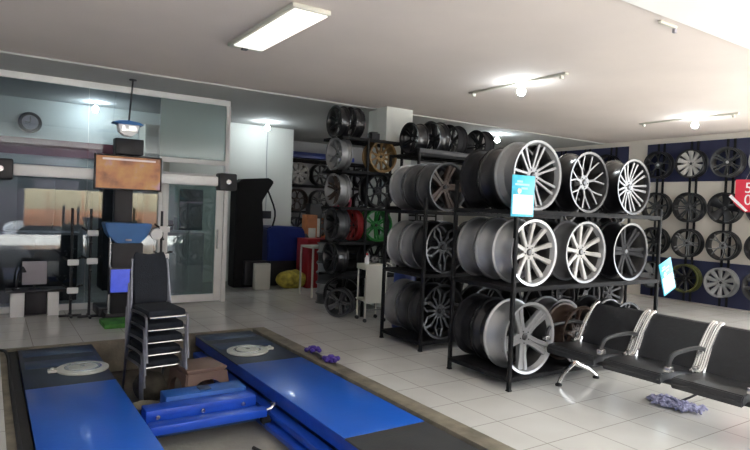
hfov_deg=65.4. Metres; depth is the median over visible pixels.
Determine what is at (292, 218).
alloy wheel
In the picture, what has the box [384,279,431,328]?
alloy wheel
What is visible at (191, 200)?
poster
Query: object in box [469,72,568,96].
ceiling light
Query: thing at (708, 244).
alloy wheel
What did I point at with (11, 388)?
cable
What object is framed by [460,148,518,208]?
alloy wheel
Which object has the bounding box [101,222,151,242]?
hood
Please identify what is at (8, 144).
trim
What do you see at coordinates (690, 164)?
alloy wheel
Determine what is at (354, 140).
shelf
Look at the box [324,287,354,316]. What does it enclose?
alloy wheel
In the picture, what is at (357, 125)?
alloy wheel
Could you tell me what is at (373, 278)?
trolley
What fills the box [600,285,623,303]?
alloy wheel
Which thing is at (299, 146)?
wall
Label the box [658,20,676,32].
ceiling light
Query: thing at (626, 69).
ceiling
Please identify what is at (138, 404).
bucket
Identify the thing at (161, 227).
stand
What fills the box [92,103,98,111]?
ceiling light
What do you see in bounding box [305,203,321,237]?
carton
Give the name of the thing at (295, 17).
fluorescent fixture
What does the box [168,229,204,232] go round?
countertop
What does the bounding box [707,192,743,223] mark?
alloy wheel
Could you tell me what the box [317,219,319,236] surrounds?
print
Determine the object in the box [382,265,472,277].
shelf
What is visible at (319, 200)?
alloy wheel
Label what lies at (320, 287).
alloy wheel
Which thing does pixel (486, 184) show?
alloy wheel
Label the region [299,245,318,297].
work table
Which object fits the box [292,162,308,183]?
alloy wheel
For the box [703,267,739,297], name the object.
alloy wheel
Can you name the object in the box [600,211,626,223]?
alloy wheel
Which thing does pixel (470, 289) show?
alloy wheel
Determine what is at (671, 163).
alloy wheel
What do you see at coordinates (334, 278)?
alloy wheel
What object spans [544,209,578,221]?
alloy wheel
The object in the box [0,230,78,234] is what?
countertop
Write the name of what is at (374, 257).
alloy wheel
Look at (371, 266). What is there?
tray
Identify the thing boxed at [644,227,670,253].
alloy wheel
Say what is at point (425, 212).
shelf
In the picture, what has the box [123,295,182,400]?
chair
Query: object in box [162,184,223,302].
door
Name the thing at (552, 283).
shelf
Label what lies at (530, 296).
alloy wheel
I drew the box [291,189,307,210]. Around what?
alloy wheel
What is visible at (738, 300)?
display
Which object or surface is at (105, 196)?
cabinet
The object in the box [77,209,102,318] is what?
stand
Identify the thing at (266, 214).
electrical box
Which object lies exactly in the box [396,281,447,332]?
alloy wheel
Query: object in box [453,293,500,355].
alloy wheel
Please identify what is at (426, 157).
shelf
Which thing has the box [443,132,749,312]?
wall
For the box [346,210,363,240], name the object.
alloy wheel
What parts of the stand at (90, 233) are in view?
target plate, target plate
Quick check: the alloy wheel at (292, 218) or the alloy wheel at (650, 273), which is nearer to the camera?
the alloy wheel at (650, 273)
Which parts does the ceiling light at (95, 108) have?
bulb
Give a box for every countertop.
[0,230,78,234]
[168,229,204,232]
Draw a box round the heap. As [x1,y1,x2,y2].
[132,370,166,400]
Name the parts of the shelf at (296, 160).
shelf, shelf, shelf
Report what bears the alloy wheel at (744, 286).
attached to the display at (738, 300)
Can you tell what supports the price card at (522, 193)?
attached to the rack at (552, 366)
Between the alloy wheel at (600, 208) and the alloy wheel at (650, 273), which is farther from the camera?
the alloy wheel at (650, 273)
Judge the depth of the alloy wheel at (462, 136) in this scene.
7.22 m
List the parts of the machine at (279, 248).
gauge arm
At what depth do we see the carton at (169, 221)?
8.30 m
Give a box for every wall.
[0,95,293,285]
[291,141,443,234]
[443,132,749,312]
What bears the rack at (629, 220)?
on the floor
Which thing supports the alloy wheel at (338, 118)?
on the rack at (354, 140)
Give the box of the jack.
[141,380,276,439]
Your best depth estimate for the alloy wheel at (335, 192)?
6.97 m
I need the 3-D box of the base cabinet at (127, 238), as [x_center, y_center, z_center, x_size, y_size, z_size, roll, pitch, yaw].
[-2.713,0.495,6.342,0.478,1.045,0.306,1,2,-34]
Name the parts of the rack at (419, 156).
post, post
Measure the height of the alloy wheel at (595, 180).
0.490 m
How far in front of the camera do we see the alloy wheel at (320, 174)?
11.72 m
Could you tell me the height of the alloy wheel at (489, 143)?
0.400 m
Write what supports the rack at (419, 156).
on the floor
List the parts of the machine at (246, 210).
arm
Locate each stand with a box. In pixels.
[58,208,82,317]
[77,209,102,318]
[153,211,173,258]
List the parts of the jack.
cross plate, lever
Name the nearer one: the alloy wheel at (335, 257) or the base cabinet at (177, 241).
the alloy wheel at (335, 257)
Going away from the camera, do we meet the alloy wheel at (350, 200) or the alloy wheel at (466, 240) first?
the alloy wheel at (466, 240)
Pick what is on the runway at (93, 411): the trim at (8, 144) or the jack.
the jack
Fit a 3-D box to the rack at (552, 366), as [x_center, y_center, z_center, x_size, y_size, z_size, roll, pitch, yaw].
[1.599,0.443,5.050,1.885,1.560,0.696,1,2,-34]
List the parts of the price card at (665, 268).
white panel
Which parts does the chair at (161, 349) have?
leg, leg, seat, seat rail, leg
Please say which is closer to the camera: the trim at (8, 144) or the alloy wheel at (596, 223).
the alloy wheel at (596, 223)
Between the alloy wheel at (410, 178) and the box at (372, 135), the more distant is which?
the box at (372, 135)
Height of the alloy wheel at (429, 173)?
0.464 m
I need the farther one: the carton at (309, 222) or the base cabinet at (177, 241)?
the carton at (309, 222)
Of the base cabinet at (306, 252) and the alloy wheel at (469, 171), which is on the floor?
the base cabinet at (306, 252)
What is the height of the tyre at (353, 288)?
0.190 m
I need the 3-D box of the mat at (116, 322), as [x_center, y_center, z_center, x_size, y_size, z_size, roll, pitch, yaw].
[-2.623,1.006,6.024,0.360,0.050,0.350,1,2,-34]
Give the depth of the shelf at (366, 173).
7.05 m
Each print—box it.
[308,228,315,237]
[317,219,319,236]
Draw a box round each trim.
[0,135,112,158]
[0,327,515,449]
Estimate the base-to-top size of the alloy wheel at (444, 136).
0.430 m
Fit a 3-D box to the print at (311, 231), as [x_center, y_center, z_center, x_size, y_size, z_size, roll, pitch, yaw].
[-1.104,0.198,10.201,0.140,0.287,0.004,1,2,-34]
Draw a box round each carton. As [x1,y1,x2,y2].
[168,220,172,229]
[174,217,178,229]
[252,263,270,289]
[302,214,316,237]
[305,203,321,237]
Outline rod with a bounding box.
[312,352,321,358]
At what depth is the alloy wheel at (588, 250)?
4.77 m
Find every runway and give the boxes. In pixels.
[17,344,163,449]
[193,331,478,449]
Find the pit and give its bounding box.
[22,366,288,449]
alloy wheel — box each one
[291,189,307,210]
[291,217,301,227]
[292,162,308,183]
[308,190,328,210]
[309,164,329,185]
[315,283,337,293]
[315,292,335,303]
[316,262,325,272]
[316,273,337,283]
[317,242,335,252]
[317,253,321,262]
[322,241,348,273]
[323,207,349,240]
[323,276,360,312]
[324,173,351,206]
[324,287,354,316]
[326,105,350,136]
[326,137,352,169]
[336,197,351,209]
[346,107,364,136]
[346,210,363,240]
[351,193,362,206]
[352,168,365,187]
[357,245,389,271]
[358,175,391,207]
[361,210,391,241]
[362,140,396,172]
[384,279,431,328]
[387,220,433,267]
[389,164,435,209]
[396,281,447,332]
[399,122,428,153]
[399,221,449,268]
[402,163,451,210]
[409,282,462,339]
[413,221,460,273]
[416,162,464,211]
[416,277,450,303]
[424,121,450,150]
[438,124,467,152]
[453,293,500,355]
[455,281,485,293]
[457,217,497,277]
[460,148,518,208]
[460,284,502,322]
[464,185,492,208]
[465,130,494,152]
[470,297,529,362]
[475,218,534,278]
[478,147,539,208]
[483,298,553,373]
[491,219,556,285]
[494,140,560,209]
[500,290,541,303]
[535,296,576,341]
[540,289,574,301]
[543,160,585,211]
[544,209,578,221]
[544,220,578,276]
[549,302,591,363]
[552,221,605,282]
[554,152,608,212]
[574,210,603,222]
[574,287,599,302]
[575,295,609,306]
[588,221,616,276]
[592,160,621,213]
[600,154,620,162]
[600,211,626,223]
[600,222,647,280]
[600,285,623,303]
[600,298,642,346]
[602,159,650,214]
[638,261,661,287]
[641,192,672,220]
[643,151,674,178]
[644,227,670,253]
[671,229,704,256]
[672,192,706,222]
[673,264,702,292]
[675,149,708,177]
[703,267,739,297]
[705,231,741,260]
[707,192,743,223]
[710,147,746,177]
[741,273,749,299]
[743,236,749,259]
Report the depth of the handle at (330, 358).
4.86 m
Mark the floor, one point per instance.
(612, 411)
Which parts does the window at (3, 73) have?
rail, rail, post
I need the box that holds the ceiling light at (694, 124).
[639,112,739,127]
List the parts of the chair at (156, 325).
leg, leg, backrest, seat, seat rail, leg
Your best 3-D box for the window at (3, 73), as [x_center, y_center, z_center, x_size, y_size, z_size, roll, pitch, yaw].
[-3.708,-0.343,6.531,4.225,2.631,0.070,1,2,-34]
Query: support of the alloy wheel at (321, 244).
on the alloy wheel at (319, 254)
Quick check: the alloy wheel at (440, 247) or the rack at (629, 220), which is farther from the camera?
the rack at (629, 220)
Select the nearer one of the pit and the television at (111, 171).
the pit
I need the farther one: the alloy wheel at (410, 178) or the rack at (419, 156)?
the rack at (419, 156)
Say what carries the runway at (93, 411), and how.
on the pit
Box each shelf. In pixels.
[291,158,436,220]
[319,270,393,278]
[320,239,383,244]
[321,206,398,210]
[322,169,392,177]
[324,136,399,147]
[380,325,514,345]
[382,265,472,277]
[385,209,559,218]
[389,152,519,168]
[389,206,441,210]
[447,348,639,382]
[451,275,656,291]
[454,208,660,219]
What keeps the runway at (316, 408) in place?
on the pit
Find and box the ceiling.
[0,0,749,150]
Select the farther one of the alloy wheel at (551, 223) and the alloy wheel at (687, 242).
the alloy wheel at (687, 242)
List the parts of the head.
plate, stub handle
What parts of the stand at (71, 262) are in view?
target plate, target plate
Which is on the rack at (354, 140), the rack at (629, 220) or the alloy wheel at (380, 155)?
the alloy wheel at (380, 155)
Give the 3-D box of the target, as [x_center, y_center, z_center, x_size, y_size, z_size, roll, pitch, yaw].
[-2.364,0.099,6.404,0.107,0.130,0.220,3,2,14]
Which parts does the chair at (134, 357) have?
leg, leg, seat, seat rail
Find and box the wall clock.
[18,112,41,132]
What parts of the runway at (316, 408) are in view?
slip plate, slip plate, jack rail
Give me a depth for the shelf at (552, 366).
4.60 m
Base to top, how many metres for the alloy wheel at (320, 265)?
0.135 m
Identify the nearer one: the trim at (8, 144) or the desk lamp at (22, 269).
the desk lamp at (22, 269)
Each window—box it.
[0,69,230,313]
[0,162,91,290]
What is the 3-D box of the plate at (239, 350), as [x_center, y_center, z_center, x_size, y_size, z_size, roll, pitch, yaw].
[-1.121,1.099,5.156,0.360,0.034,0.372,3,2,14]
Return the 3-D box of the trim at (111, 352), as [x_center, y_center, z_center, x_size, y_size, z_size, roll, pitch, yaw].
[-0.248,1.356,2.644,2.354,0.284,6.958,1,2,-34]
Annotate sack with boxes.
[276,269,305,287]
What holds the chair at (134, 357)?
on the pit
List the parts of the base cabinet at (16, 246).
door, door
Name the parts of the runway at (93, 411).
slip plate, slip plate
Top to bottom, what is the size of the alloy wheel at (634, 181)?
0.480 m
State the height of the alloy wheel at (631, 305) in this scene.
0.480 m
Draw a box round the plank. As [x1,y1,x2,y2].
[417,148,469,156]
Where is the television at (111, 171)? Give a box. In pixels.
[93,153,161,191]
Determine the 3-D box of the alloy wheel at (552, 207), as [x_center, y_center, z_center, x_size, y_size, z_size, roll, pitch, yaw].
[1.585,-0.351,4.991,0.480,0.480,0.200,1,2,-34]
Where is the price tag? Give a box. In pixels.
[729,173,749,211]
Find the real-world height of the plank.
0.054 m
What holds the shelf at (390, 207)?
attached to the rack at (419, 156)
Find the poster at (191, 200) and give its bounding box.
[175,189,202,294]
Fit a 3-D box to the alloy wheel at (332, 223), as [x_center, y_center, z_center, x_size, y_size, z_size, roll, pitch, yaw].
[-0.463,-0.011,7.015,0.150,0.396,0.396,1,2,-34]
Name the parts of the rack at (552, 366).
post, post, post, post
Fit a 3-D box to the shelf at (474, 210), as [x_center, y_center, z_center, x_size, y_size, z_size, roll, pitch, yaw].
[1.620,-0.094,5.035,1.880,0.034,0.686,1,2,-34]
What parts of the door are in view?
handle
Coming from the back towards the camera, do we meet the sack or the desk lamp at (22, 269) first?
the sack
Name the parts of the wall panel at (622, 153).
panel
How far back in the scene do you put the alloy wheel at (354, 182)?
12.27 m
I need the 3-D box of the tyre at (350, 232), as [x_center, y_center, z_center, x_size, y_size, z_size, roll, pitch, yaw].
[-0.416,0.190,8.329,0.600,0.190,0.600,1,2,-34]
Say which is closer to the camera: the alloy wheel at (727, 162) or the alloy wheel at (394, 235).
the alloy wheel at (394, 235)
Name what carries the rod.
on the trim at (111, 352)
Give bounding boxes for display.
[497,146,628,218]
[640,137,749,310]
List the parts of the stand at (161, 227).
target plate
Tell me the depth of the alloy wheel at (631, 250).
5.11 m
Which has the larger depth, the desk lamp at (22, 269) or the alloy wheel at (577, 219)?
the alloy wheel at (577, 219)
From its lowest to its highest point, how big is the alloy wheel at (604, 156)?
0.450 m
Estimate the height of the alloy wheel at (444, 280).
0.470 m
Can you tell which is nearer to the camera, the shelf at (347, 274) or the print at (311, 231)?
the shelf at (347, 274)
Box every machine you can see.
[0,138,236,316]
[228,178,275,287]
[262,206,308,285]
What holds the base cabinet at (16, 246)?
on the floor
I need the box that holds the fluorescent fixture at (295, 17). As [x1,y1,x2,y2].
[228,2,330,52]
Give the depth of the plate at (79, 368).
4.37 m
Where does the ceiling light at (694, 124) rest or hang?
attached to the ceiling
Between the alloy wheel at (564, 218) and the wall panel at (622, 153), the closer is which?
the alloy wheel at (564, 218)
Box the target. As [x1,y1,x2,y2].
[150,228,162,239]
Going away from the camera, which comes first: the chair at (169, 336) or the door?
the chair at (169, 336)
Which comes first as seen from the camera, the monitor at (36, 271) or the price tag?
the monitor at (36, 271)
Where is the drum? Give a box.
[391,273,415,327]
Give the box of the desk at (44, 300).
[5,286,66,317]
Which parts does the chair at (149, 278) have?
leg, leg, backrest, seat, seat rail, leg, leg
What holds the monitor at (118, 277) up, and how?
attached to the base cabinet at (127, 238)
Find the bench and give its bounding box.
[542,300,749,407]
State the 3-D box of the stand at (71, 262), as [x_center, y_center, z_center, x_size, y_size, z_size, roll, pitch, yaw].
[-3.278,0.406,6.306,0.220,1.179,0.235,1,2,-34]
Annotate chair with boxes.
[122,306,181,400]
[123,283,184,388]
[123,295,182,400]
[127,251,189,363]
[127,271,187,375]
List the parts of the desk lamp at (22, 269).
arm, lamp shade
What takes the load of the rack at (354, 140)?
on the floor
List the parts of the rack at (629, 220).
post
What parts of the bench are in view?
armrest, seat, frame, backrest, armrest, frame, frame, seat, backrest, armrest, frame, frame, seat, backrest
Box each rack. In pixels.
[319,136,403,316]
[379,197,561,351]
[386,152,532,313]
[446,180,662,391]
[516,214,630,309]
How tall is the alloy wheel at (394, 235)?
0.480 m
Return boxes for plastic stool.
[167,357,228,389]
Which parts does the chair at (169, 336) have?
leg, leg, seat, seat rail, leg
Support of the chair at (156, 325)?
on the chair at (169, 336)
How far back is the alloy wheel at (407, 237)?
5.73 m
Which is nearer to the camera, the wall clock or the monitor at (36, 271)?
the monitor at (36, 271)
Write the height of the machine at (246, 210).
1.719 m
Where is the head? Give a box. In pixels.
[646,393,707,414]
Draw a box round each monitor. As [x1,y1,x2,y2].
[22,261,46,289]
[108,267,130,293]
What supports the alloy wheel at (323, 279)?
on the alloy wheel at (320, 287)
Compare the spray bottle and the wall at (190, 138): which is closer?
the spray bottle
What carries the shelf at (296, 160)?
on the floor
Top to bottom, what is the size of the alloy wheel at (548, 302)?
0.500 m
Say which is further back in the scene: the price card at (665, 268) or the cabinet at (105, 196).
the cabinet at (105, 196)
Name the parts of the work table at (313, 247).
leg, leg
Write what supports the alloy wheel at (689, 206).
attached to the display at (738, 300)
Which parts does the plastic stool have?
panel, panel, seat, panel, panel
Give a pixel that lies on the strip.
(27, 444)
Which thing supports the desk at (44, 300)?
on the floor
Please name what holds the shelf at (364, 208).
attached to the rack at (354, 140)
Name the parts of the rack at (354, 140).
post, post, post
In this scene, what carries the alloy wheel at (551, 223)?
on the rack at (552, 366)
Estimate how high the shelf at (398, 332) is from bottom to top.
0.034 m
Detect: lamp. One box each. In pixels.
[11,267,25,290]
[111,79,143,136]
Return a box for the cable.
[0,349,22,449]
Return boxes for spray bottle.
[365,253,368,263]
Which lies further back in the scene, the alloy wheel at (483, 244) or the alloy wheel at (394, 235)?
the alloy wheel at (394, 235)
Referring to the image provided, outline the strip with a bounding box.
[8,351,33,449]
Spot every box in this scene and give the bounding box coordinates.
[263,130,270,218]
[367,132,379,139]
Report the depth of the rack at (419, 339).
5.62 m
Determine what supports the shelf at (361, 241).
attached to the rack at (354, 140)
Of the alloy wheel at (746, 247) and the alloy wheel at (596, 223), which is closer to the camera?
the alloy wheel at (596, 223)
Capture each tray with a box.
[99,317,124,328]
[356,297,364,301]
[357,263,382,269]
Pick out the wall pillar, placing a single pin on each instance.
(389, 122)
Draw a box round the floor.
[0,281,749,449]
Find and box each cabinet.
[0,230,78,302]
[97,189,112,290]
[101,222,151,317]
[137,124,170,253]
[153,229,204,292]
[296,238,324,287]
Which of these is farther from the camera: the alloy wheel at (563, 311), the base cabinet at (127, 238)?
the base cabinet at (127, 238)
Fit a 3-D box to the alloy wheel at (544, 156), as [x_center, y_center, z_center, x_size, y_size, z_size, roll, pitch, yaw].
[1.165,-0.375,4.442,0.524,0.524,0.200,1,2,-34]
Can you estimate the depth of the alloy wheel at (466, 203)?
5.88 m
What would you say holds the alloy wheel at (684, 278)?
attached to the display at (738, 300)
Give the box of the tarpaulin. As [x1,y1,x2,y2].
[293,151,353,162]
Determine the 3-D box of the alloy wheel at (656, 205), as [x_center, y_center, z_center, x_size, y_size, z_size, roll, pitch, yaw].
[4.638,-0.299,9.620,0.160,0.470,0.470,1,2,-34]
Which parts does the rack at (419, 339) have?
post, post, post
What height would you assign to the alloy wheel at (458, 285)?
0.470 m
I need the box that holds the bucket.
[133,400,159,414]
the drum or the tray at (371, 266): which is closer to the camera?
the drum
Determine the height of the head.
0.104 m
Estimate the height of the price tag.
0.624 m
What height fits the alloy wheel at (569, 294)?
0.450 m
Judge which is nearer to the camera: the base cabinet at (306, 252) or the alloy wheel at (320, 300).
the alloy wheel at (320, 300)
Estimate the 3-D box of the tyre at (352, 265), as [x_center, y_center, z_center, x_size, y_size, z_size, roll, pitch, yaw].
[-0.435,0.574,8.314,0.600,0.190,0.600,1,2,-34]
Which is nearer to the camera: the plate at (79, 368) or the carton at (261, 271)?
the plate at (79, 368)
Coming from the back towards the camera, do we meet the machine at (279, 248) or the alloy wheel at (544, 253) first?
the machine at (279, 248)
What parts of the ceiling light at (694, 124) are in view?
bulb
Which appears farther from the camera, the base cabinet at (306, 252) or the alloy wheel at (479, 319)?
the base cabinet at (306, 252)
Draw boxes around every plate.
[47,361,108,375]
[227,345,273,356]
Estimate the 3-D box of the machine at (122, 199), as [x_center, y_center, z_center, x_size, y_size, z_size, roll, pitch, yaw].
[-2.889,0.012,6.642,2.565,1.980,0.450,1,2,-34]
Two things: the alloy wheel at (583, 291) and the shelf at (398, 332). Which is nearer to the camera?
the shelf at (398, 332)
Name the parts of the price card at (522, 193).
white panel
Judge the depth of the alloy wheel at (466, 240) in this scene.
4.80 m
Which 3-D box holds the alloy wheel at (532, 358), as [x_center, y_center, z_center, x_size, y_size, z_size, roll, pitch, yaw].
[1.108,0.848,4.488,0.544,0.544,0.220,1,2,-34]
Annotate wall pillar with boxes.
[364,106,412,306]
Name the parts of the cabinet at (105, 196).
door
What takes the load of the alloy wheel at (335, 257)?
on the rack at (354, 140)
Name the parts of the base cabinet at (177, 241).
door, door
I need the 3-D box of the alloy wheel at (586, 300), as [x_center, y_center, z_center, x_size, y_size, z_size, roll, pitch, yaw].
[2.016,0.892,5.344,0.480,0.480,0.200,1,2,-34]
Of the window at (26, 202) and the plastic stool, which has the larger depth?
the window at (26, 202)
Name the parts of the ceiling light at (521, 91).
bulb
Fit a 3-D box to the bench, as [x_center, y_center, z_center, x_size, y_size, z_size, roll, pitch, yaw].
[2.106,0.968,3.872,0.640,0.617,2.002,1,2,-34]
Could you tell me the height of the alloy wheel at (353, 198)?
0.430 m
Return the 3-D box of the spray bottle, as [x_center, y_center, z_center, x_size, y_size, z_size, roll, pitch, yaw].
[-0.091,0.386,6.731,0.054,0.128,0.053,1,2,-34]
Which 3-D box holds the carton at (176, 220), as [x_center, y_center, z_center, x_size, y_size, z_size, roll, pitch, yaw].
[-2.834,-0.017,8.438,0.100,0.178,0.154,1,2,-34]
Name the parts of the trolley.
leg, leg, panel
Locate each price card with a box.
[510,174,534,216]
[658,257,675,295]
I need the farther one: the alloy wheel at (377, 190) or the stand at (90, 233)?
the alloy wheel at (377, 190)
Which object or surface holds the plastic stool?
on the pit
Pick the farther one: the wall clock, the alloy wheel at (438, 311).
the wall clock
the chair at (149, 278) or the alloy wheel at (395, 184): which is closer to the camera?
the chair at (149, 278)
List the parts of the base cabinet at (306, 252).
door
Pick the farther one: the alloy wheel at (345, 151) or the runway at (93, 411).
the alloy wheel at (345, 151)
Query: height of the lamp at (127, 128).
0.645 m
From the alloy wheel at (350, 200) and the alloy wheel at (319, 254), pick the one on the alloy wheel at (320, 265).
the alloy wheel at (319, 254)
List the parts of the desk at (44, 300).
panel, drawer, panel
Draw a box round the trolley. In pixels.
[355,262,392,322]
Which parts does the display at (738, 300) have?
rail, rail, rail, rail, panel, panel, rail, rail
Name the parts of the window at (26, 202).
door, door, door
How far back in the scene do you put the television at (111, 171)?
6.44 m

